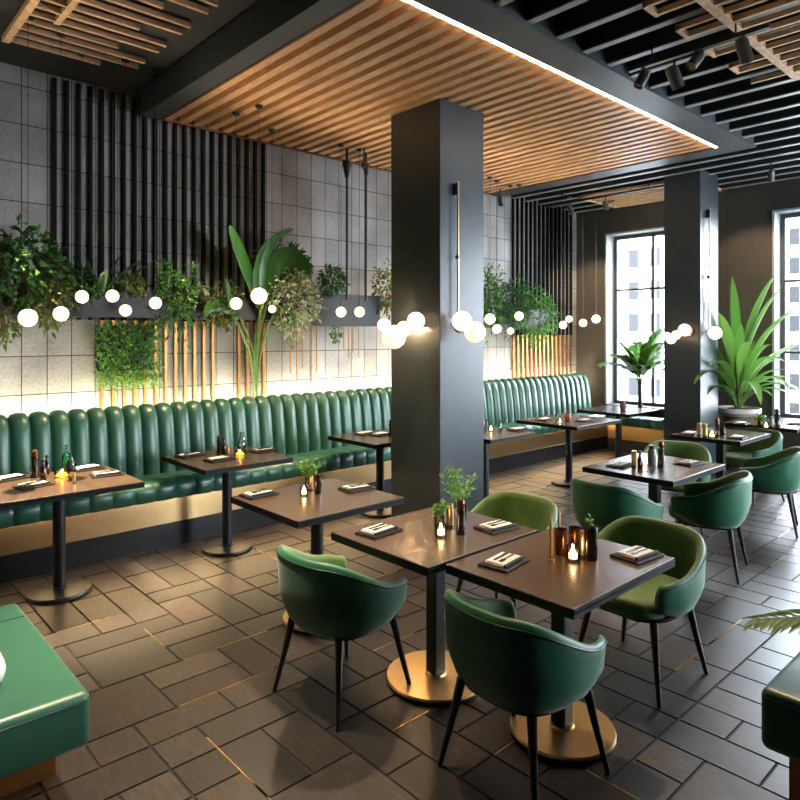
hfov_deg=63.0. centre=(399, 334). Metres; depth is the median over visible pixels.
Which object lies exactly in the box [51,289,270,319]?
wall planter
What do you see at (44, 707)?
upholstered bench
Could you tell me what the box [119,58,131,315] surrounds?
globe pendant
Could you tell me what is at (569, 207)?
track spotlight
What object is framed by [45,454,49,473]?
bottle
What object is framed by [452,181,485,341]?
wall sconce
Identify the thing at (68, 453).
glass carafe
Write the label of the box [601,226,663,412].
window
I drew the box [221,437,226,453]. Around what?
bottle
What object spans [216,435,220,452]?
pepper mill
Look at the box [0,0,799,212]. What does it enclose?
ceiling
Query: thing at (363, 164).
pendant light
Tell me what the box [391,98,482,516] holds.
pillar
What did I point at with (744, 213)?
wall
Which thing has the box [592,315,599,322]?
globe pendant
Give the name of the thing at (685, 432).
folded napkin
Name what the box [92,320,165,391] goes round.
wall panel
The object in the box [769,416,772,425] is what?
jar
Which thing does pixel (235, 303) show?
globe pendant
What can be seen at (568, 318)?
globe pendant
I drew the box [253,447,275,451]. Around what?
folded napkin
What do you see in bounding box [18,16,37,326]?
globe pendant
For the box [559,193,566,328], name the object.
globe pendant
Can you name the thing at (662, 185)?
track
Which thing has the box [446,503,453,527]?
cylinder
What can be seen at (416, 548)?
pedestal table
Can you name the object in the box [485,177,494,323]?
globe pendant
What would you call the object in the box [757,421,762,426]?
vase
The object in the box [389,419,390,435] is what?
pepper mill
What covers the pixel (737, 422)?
folded napkin
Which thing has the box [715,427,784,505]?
tub chair
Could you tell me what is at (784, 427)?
pedestal table
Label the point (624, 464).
folded napkin
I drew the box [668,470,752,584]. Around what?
tub chair
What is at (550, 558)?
stick
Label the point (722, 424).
tumbler
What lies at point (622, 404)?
jar
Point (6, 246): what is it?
bush
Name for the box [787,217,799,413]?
office building
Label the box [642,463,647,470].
tealight holder
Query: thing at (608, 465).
slate board
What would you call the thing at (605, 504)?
tub chair
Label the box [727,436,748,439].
slate board
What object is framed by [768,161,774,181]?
track spotlight
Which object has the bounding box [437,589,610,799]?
tub chair
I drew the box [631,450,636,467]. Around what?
cylinder
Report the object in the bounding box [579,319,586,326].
globe pendant
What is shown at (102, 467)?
slate board
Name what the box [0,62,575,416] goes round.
wall
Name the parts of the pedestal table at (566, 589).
plate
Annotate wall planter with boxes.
[0,287,42,315]
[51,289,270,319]
[271,291,379,381]
[483,308,548,327]
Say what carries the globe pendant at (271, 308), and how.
hanging from the ceiling panel at (342, 80)
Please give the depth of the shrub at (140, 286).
5.59 m
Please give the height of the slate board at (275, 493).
0.010 m
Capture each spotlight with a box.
[498,188,502,205]
[567,203,573,214]
[602,197,608,210]
[633,68,649,89]
[665,59,684,90]
[685,51,704,71]
[735,36,754,65]
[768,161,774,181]
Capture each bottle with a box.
[39,458,46,479]
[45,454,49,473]
[62,445,69,470]
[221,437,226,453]
[637,450,642,467]
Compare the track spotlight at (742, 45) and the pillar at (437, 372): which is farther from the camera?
the pillar at (437, 372)
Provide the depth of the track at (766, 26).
4.27 m
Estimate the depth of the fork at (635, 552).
2.93 m
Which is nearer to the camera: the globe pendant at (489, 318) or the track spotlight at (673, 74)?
the track spotlight at (673, 74)
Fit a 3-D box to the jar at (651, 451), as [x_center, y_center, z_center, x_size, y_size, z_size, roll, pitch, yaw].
[1.949,0.924,5.049,0.064,0.147,0.064,0,0,-43]
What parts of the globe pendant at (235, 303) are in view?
globe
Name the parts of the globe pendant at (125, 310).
globe, cord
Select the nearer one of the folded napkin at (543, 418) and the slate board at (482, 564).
the slate board at (482, 564)
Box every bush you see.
[0,213,82,318]
[11,252,85,343]
[150,259,205,348]
[194,279,249,332]
[370,258,390,319]
[483,262,505,345]
[490,273,537,346]
[515,282,562,358]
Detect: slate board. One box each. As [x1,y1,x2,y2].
[0,476,29,482]
[12,480,54,489]
[70,466,105,471]
[89,470,124,477]
[174,454,205,458]
[203,458,234,462]
[238,492,278,499]
[249,449,278,452]
[338,486,375,492]
[355,527,402,538]
[473,525,520,534]
[478,552,529,572]
[605,464,630,468]
[610,552,663,564]
[673,462,704,466]
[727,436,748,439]
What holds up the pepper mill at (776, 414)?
on the pedestal table at (784, 427)
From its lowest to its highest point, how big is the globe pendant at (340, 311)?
1.803 m
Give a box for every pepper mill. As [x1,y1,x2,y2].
[30,450,38,477]
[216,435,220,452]
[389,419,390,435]
[456,499,465,535]
[657,441,664,467]
[714,418,719,436]
[774,408,779,427]
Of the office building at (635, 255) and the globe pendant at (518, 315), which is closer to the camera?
the globe pendant at (518, 315)
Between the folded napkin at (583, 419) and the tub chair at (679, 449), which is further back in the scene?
the folded napkin at (583, 419)
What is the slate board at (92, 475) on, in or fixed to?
on the pedestal table at (60, 589)
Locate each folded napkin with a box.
[0,473,26,480]
[18,480,50,487]
[76,464,101,469]
[93,470,120,475]
[178,452,202,456]
[207,455,231,460]
[243,488,274,496]
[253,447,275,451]
[342,484,371,490]
[357,431,375,433]
[361,523,397,535]
[372,432,388,434]
[479,519,515,530]
[484,552,524,567]
[510,427,526,429]
[538,417,552,419]
[578,418,592,420]
[609,461,630,466]
[616,545,658,560]
[677,459,701,464]
[683,431,696,433]
[730,434,746,437]
[734,421,748,423]
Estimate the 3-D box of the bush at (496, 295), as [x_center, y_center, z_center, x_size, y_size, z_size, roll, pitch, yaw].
[1.157,-0.417,8.816,0.798,1.201,0.466,0,0,-43]
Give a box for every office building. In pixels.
[619,235,663,402]
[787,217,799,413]
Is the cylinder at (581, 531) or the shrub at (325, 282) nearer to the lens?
the cylinder at (581, 531)
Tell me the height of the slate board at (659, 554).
0.010 m
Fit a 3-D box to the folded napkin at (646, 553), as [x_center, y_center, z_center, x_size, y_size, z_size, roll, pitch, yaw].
[1.071,0.981,2.945,0.166,0.013,0.110,0,0,-37]
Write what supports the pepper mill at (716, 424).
on the pedestal table at (721, 442)
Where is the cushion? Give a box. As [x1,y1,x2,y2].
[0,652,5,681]
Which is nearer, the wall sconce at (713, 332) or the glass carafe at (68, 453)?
the glass carafe at (68, 453)
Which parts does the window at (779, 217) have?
sill, frame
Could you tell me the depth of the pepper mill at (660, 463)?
4.92 m
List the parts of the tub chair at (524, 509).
leg, leg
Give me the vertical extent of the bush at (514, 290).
1.096 m
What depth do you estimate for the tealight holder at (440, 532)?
3.23 m
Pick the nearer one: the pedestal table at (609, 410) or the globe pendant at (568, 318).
the pedestal table at (609, 410)
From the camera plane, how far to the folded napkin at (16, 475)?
4.50 m
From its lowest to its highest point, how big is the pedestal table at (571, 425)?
0.752 m
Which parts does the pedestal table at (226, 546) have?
plate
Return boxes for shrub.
[59,265,105,307]
[105,270,148,298]
[250,239,314,283]
[265,266,327,349]
[314,264,350,297]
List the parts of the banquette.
backrest, seat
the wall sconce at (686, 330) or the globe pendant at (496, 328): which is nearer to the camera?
the wall sconce at (686, 330)
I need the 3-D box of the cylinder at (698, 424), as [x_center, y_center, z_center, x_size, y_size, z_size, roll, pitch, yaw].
[2.953,0.933,6.449,0.043,0.129,0.043,0,0,-43]
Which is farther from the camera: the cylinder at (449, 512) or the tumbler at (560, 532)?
the cylinder at (449, 512)
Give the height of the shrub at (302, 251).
0.512 m
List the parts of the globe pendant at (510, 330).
globe, cord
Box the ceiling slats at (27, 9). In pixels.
[2,0,218,68]
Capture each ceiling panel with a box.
[161,0,717,193]
[578,181,721,207]
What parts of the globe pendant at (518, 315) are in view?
globe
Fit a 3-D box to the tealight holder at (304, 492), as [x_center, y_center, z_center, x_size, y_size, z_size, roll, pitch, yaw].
[-0.599,0.971,4.071,0.053,0.053,0.053,0,0,-43]
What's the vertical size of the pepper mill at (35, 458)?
0.193 m
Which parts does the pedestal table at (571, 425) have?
plate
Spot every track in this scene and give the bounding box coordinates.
[545,180,663,206]
[628,13,770,72]
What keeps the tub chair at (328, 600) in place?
on the floor
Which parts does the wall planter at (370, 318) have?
hanging rod, hanging rod, hanging rod, hanging rod, hanging rod, hanging rod, hanging rod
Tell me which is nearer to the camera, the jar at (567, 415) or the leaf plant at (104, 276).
the leaf plant at (104, 276)
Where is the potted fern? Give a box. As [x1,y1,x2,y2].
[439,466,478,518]
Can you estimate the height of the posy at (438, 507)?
0.144 m
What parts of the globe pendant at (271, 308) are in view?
globe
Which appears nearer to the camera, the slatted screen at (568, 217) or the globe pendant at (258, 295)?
the globe pendant at (258, 295)
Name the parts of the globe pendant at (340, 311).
globe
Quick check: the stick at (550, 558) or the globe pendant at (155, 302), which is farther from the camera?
the globe pendant at (155, 302)
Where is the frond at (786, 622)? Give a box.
[741,609,799,637]
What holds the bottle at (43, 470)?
on the pedestal table at (60, 589)
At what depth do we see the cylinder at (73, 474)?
4.39 m
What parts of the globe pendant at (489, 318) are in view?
globe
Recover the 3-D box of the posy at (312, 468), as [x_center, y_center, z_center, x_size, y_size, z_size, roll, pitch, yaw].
[-0.607,0.905,4.293,0.203,0.184,0.172,0,0,-43]
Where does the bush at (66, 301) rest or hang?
in the wall planter at (4, 300)
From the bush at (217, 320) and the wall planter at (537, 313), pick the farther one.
the wall planter at (537, 313)
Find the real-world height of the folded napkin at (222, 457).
0.013 m
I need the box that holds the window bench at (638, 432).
[606,415,663,452]
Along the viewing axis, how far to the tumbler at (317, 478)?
4.10 m
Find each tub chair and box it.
[272,544,410,731]
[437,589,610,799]
[456,491,557,618]
[570,477,664,532]
[578,516,707,707]
[642,440,711,534]
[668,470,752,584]
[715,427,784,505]
[738,446,799,537]
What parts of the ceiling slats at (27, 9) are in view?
grille frame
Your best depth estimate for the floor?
3.23 m
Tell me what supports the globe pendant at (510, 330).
hanging from the ceiling panel at (342, 80)
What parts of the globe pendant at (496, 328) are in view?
globe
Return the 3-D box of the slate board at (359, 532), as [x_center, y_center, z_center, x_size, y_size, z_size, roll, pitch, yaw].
[-0.106,0.993,3.306,0.146,0.010,0.207,0,0,42]
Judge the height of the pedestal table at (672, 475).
0.752 m
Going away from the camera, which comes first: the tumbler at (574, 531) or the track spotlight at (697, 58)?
the tumbler at (574, 531)
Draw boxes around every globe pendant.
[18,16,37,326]
[53,32,68,320]
[75,53,88,302]
[106,61,118,301]
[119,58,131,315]
[149,69,161,308]
[230,112,241,308]
[251,104,266,303]
[268,129,275,312]
[336,144,345,316]
[354,149,364,316]
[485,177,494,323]
[493,180,500,332]
[507,185,513,333]
[515,184,522,319]
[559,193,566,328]
[566,196,571,321]
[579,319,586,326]
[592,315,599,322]
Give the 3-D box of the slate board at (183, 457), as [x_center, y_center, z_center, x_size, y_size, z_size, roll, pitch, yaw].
[-1.731,0.993,5.383,0.146,0.010,0.208,0,0,36]
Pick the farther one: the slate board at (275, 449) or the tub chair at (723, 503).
the slate board at (275, 449)
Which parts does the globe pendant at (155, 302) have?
globe, cord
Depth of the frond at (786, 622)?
2.55 m
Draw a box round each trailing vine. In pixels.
[0,295,23,351]
[328,324,342,343]
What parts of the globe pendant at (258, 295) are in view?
globe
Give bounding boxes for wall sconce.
[378,312,424,348]
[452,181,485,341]
[663,324,693,343]
[706,208,721,338]
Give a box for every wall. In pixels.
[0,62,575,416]
[576,178,799,449]
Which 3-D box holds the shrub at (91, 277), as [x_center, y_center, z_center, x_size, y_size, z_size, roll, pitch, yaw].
[-2.607,-0.406,5.393,0.335,0.376,0.313,0,0,-11]
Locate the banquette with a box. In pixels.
[0,373,607,583]
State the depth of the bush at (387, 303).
7.55 m
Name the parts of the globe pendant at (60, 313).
globe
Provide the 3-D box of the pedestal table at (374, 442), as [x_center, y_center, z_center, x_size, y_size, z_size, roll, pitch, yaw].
[-0.197,1.374,6.449,0.740,0.752,0.720,0,0,-43]
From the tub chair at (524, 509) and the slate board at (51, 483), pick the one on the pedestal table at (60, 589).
the slate board at (51, 483)
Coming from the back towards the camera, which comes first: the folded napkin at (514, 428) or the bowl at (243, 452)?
the folded napkin at (514, 428)
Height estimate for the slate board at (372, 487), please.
0.010 m
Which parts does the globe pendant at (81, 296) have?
globe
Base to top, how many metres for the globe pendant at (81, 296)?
1.925 m
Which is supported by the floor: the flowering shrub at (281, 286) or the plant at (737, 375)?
the plant at (737, 375)
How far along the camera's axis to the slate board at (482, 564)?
2.80 m
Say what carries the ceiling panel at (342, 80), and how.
attached to the ceiling
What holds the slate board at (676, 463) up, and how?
on the pedestal table at (672, 475)
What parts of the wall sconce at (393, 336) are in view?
globe, globe, globe, globe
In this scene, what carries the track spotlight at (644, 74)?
hanging from the track at (766, 26)
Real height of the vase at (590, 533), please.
0.150 m
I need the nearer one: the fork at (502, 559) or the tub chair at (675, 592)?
the fork at (502, 559)
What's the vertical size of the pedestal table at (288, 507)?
0.752 m
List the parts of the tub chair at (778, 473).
seat frame, leg, leg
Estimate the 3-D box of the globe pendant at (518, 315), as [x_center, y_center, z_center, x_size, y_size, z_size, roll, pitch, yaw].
[1.576,-1.092,8.650,0.117,1.797,0.117,0,0,-43]
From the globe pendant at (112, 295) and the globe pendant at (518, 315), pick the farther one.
the globe pendant at (518, 315)
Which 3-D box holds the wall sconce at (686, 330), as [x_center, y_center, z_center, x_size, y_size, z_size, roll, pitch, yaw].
[3.384,-0.014,7.994,0.482,0.248,0.161,0,0,-29]
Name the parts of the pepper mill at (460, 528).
knob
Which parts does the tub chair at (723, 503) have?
seat, seat frame, leg, leg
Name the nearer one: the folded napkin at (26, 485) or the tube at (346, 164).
the folded napkin at (26, 485)
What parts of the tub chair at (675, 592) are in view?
leg, leg, seat frame, seat, leg, leg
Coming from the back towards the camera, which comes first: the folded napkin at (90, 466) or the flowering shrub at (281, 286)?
the flowering shrub at (281, 286)
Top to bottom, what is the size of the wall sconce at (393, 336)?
0.315 m
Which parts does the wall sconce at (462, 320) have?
rod, globe, globe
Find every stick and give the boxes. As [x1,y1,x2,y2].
[547,519,554,560]
[558,510,559,526]
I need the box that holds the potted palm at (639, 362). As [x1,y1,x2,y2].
[597,328,663,416]
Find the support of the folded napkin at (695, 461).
on the slate board at (676, 463)
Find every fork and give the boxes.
[499,554,513,561]
[631,548,647,554]
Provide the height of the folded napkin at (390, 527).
0.013 m
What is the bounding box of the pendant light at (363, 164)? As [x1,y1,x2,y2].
[361,148,366,168]
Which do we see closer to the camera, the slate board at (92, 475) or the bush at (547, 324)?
the slate board at (92, 475)
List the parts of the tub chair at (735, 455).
seat, leg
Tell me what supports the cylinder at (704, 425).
on the pedestal table at (721, 442)
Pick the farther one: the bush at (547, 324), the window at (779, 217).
the bush at (547, 324)
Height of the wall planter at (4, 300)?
0.220 m
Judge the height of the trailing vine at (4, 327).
0.463 m
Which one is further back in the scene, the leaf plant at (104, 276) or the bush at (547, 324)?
the bush at (547, 324)
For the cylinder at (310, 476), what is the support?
on the pedestal table at (288, 507)
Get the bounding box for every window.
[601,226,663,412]
[772,207,799,419]
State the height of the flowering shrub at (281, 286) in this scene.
1.025 m
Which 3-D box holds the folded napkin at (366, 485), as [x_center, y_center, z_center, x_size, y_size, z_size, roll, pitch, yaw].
[-0.277,0.981,4.228,0.166,0.013,0.110,0,0,-37]
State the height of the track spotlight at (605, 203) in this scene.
0.193 m
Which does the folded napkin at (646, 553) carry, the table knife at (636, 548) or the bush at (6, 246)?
the table knife at (636, 548)
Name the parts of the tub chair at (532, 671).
leg, seat frame, leg, leg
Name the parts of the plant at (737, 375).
pot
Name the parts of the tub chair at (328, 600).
leg, leg, seat frame, leg, leg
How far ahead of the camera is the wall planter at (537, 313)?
9.39 m
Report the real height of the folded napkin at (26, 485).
0.013 m
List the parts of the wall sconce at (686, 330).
globe, globe, globe, globe, wall plate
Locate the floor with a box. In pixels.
[0,448,799,799]
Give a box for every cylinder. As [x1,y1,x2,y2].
[72,473,75,482]
[309,475,312,490]
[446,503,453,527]
[580,530,583,557]
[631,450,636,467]
[697,423,700,435]
[703,424,706,436]
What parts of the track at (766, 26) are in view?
drop rod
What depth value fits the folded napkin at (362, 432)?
6.54 m
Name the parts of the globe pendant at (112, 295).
globe, cord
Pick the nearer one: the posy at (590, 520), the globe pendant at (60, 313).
the posy at (590, 520)
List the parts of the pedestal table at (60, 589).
plate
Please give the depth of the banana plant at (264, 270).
6.46 m
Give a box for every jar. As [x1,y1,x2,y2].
[565,412,570,420]
[620,401,625,409]
[648,445,655,464]
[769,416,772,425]
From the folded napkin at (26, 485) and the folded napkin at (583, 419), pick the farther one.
the folded napkin at (583, 419)
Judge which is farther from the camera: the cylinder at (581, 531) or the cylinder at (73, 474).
the cylinder at (73, 474)
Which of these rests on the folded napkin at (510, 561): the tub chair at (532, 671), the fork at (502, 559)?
the fork at (502, 559)
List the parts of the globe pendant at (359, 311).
globe, cord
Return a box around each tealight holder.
[300,486,307,495]
[435,523,446,537]
[566,544,579,561]
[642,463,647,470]
[708,430,715,437]
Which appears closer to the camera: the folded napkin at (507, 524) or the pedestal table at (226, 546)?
the folded napkin at (507, 524)
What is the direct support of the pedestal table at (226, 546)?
on the floor
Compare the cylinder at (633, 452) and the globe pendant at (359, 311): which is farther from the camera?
the globe pendant at (359, 311)
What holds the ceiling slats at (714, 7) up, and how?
in the ceiling
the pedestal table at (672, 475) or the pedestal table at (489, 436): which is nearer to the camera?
the pedestal table at (672, 475)
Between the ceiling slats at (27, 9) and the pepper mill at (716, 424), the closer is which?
the ceiling slats at (27, 9)
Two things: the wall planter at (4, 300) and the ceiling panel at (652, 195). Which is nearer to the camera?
the wall planter at (4, 300)
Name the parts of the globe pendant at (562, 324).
globe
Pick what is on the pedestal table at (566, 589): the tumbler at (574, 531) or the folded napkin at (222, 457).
the tumbler at (574, 531)
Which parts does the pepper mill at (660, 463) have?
knob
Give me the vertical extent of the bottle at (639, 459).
0.130 m
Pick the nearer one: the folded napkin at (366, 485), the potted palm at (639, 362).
the folded napkin at (366, 485)
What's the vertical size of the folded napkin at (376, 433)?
0.013 m
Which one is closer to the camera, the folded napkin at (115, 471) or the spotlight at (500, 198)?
the folded napkin at (115, 471)
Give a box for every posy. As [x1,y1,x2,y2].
[296,457,320,487]
[431,497,449,528]
[585,514,600,533]
[753,413,765,426]
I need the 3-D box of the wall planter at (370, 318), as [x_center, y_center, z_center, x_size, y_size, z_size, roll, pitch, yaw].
[-0.785,0.025,7.184,1.330,0.950,0.200,0,0,-43]
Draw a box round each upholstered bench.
[0,604,90,797]
[761,652,799,799]
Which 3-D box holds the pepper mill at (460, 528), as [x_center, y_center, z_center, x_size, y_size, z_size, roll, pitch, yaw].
[0.306,0.909,3.273,0.052,0.176,0.052,0,0,-43]
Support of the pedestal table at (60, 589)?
on the floor
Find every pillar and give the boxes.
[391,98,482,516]
[664,170,717,462]
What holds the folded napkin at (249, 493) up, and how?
on the slate board at (275, 493)
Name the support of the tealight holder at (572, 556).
on the pedestal table at (566, 589)
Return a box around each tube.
[342,148,351,299]
[363,152,368,300]
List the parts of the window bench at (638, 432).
seat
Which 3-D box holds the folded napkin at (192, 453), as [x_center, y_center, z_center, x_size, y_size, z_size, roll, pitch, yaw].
[-1.729,0.981,5.382,0.110,0.013,0.166,0,0,36]
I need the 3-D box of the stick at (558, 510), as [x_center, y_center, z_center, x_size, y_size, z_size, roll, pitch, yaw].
[0.741,0.907,3.044,0.032,0.180,0.032,0,0,-43]
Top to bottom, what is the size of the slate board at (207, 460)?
0.010 m
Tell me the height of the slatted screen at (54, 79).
3.900 m
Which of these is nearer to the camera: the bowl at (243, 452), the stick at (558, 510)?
the stick at (558, 510)
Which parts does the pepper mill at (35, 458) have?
knob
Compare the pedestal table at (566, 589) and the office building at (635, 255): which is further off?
the office building at (635, 255)
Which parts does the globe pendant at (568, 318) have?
globe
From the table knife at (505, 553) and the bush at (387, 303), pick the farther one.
the bush at (387, 303)
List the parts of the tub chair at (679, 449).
seat frame, seat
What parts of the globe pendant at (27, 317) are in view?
globe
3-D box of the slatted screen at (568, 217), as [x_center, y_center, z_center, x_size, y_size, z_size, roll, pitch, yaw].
[2.236,-0.200,10.178,1.558,3.900,0.038,0,0,-43]
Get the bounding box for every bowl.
[54,469,69,477]
[235,450,244,455]
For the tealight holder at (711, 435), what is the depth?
6.35 m
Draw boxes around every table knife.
[493,552,507,559]
[625,546,641,552]
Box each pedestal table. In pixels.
[0,465,144,603]
[162,446,292,556]
[230,478,403,633]
[328,429,390,517]
[331,507,538,706]
[445,527,674,764]
[483,426,535,498]
[516,413,621,486]
[576,405,660,457]
[582,453,725,502]
[671,427,770,512]
[725,416,799,492]
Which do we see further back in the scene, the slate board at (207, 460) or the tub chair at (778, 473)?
the tub chair at (778, 473)
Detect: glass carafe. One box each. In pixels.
[66,453,75,471]
[238,432,245,449]
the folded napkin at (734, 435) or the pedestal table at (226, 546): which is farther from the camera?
the folded napkin at (734, 435)
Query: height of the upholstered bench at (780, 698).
0.450 m
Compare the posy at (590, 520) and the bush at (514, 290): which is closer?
the posy at (590, 520)
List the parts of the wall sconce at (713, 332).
rod, globe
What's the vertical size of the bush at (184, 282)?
0.823 m
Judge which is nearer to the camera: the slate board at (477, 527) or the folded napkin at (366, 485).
the slate board at (477, 527)
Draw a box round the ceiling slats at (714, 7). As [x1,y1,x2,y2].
[642,0,799,83]
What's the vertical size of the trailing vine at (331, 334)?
0.222 m
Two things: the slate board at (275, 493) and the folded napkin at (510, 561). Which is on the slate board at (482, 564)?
the folded napkin at (510, 561)
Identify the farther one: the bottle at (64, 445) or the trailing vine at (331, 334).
the trailing vine at (331, 334)
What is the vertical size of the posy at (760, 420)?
0.162 m
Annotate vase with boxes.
[434,514,443,528]
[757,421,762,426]
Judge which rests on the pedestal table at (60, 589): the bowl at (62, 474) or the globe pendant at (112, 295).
the bowl at (62, 474)
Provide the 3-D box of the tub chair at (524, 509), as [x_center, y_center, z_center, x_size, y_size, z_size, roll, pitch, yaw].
[0.652,1.386,3.997,0.610,0.733,0.571,0,0,45]
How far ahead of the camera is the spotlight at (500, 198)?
8.84 m
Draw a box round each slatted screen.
[52,77,264,409]
[511,197,571,377]
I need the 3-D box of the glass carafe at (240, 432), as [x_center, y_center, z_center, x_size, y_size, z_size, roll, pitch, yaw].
[-1.383,0.923,5.714,0.076,0.149,0.076,0,0,-43]
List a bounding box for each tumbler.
[314,474,321,493]
[555,527,566,555]
[569,525,580,552]
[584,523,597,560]
[719,422,724,435]
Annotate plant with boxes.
[68,249,153,299]
[204,225,311,396]
[647,272,799,470]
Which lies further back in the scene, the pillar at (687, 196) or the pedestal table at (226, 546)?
the pillar at (687, 196)
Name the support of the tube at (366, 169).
hanging from the ceiling panel at (342, 80)
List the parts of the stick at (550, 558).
rod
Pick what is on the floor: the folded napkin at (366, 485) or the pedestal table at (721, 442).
the pedestal table at (721, 442)
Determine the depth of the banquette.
5.73 m

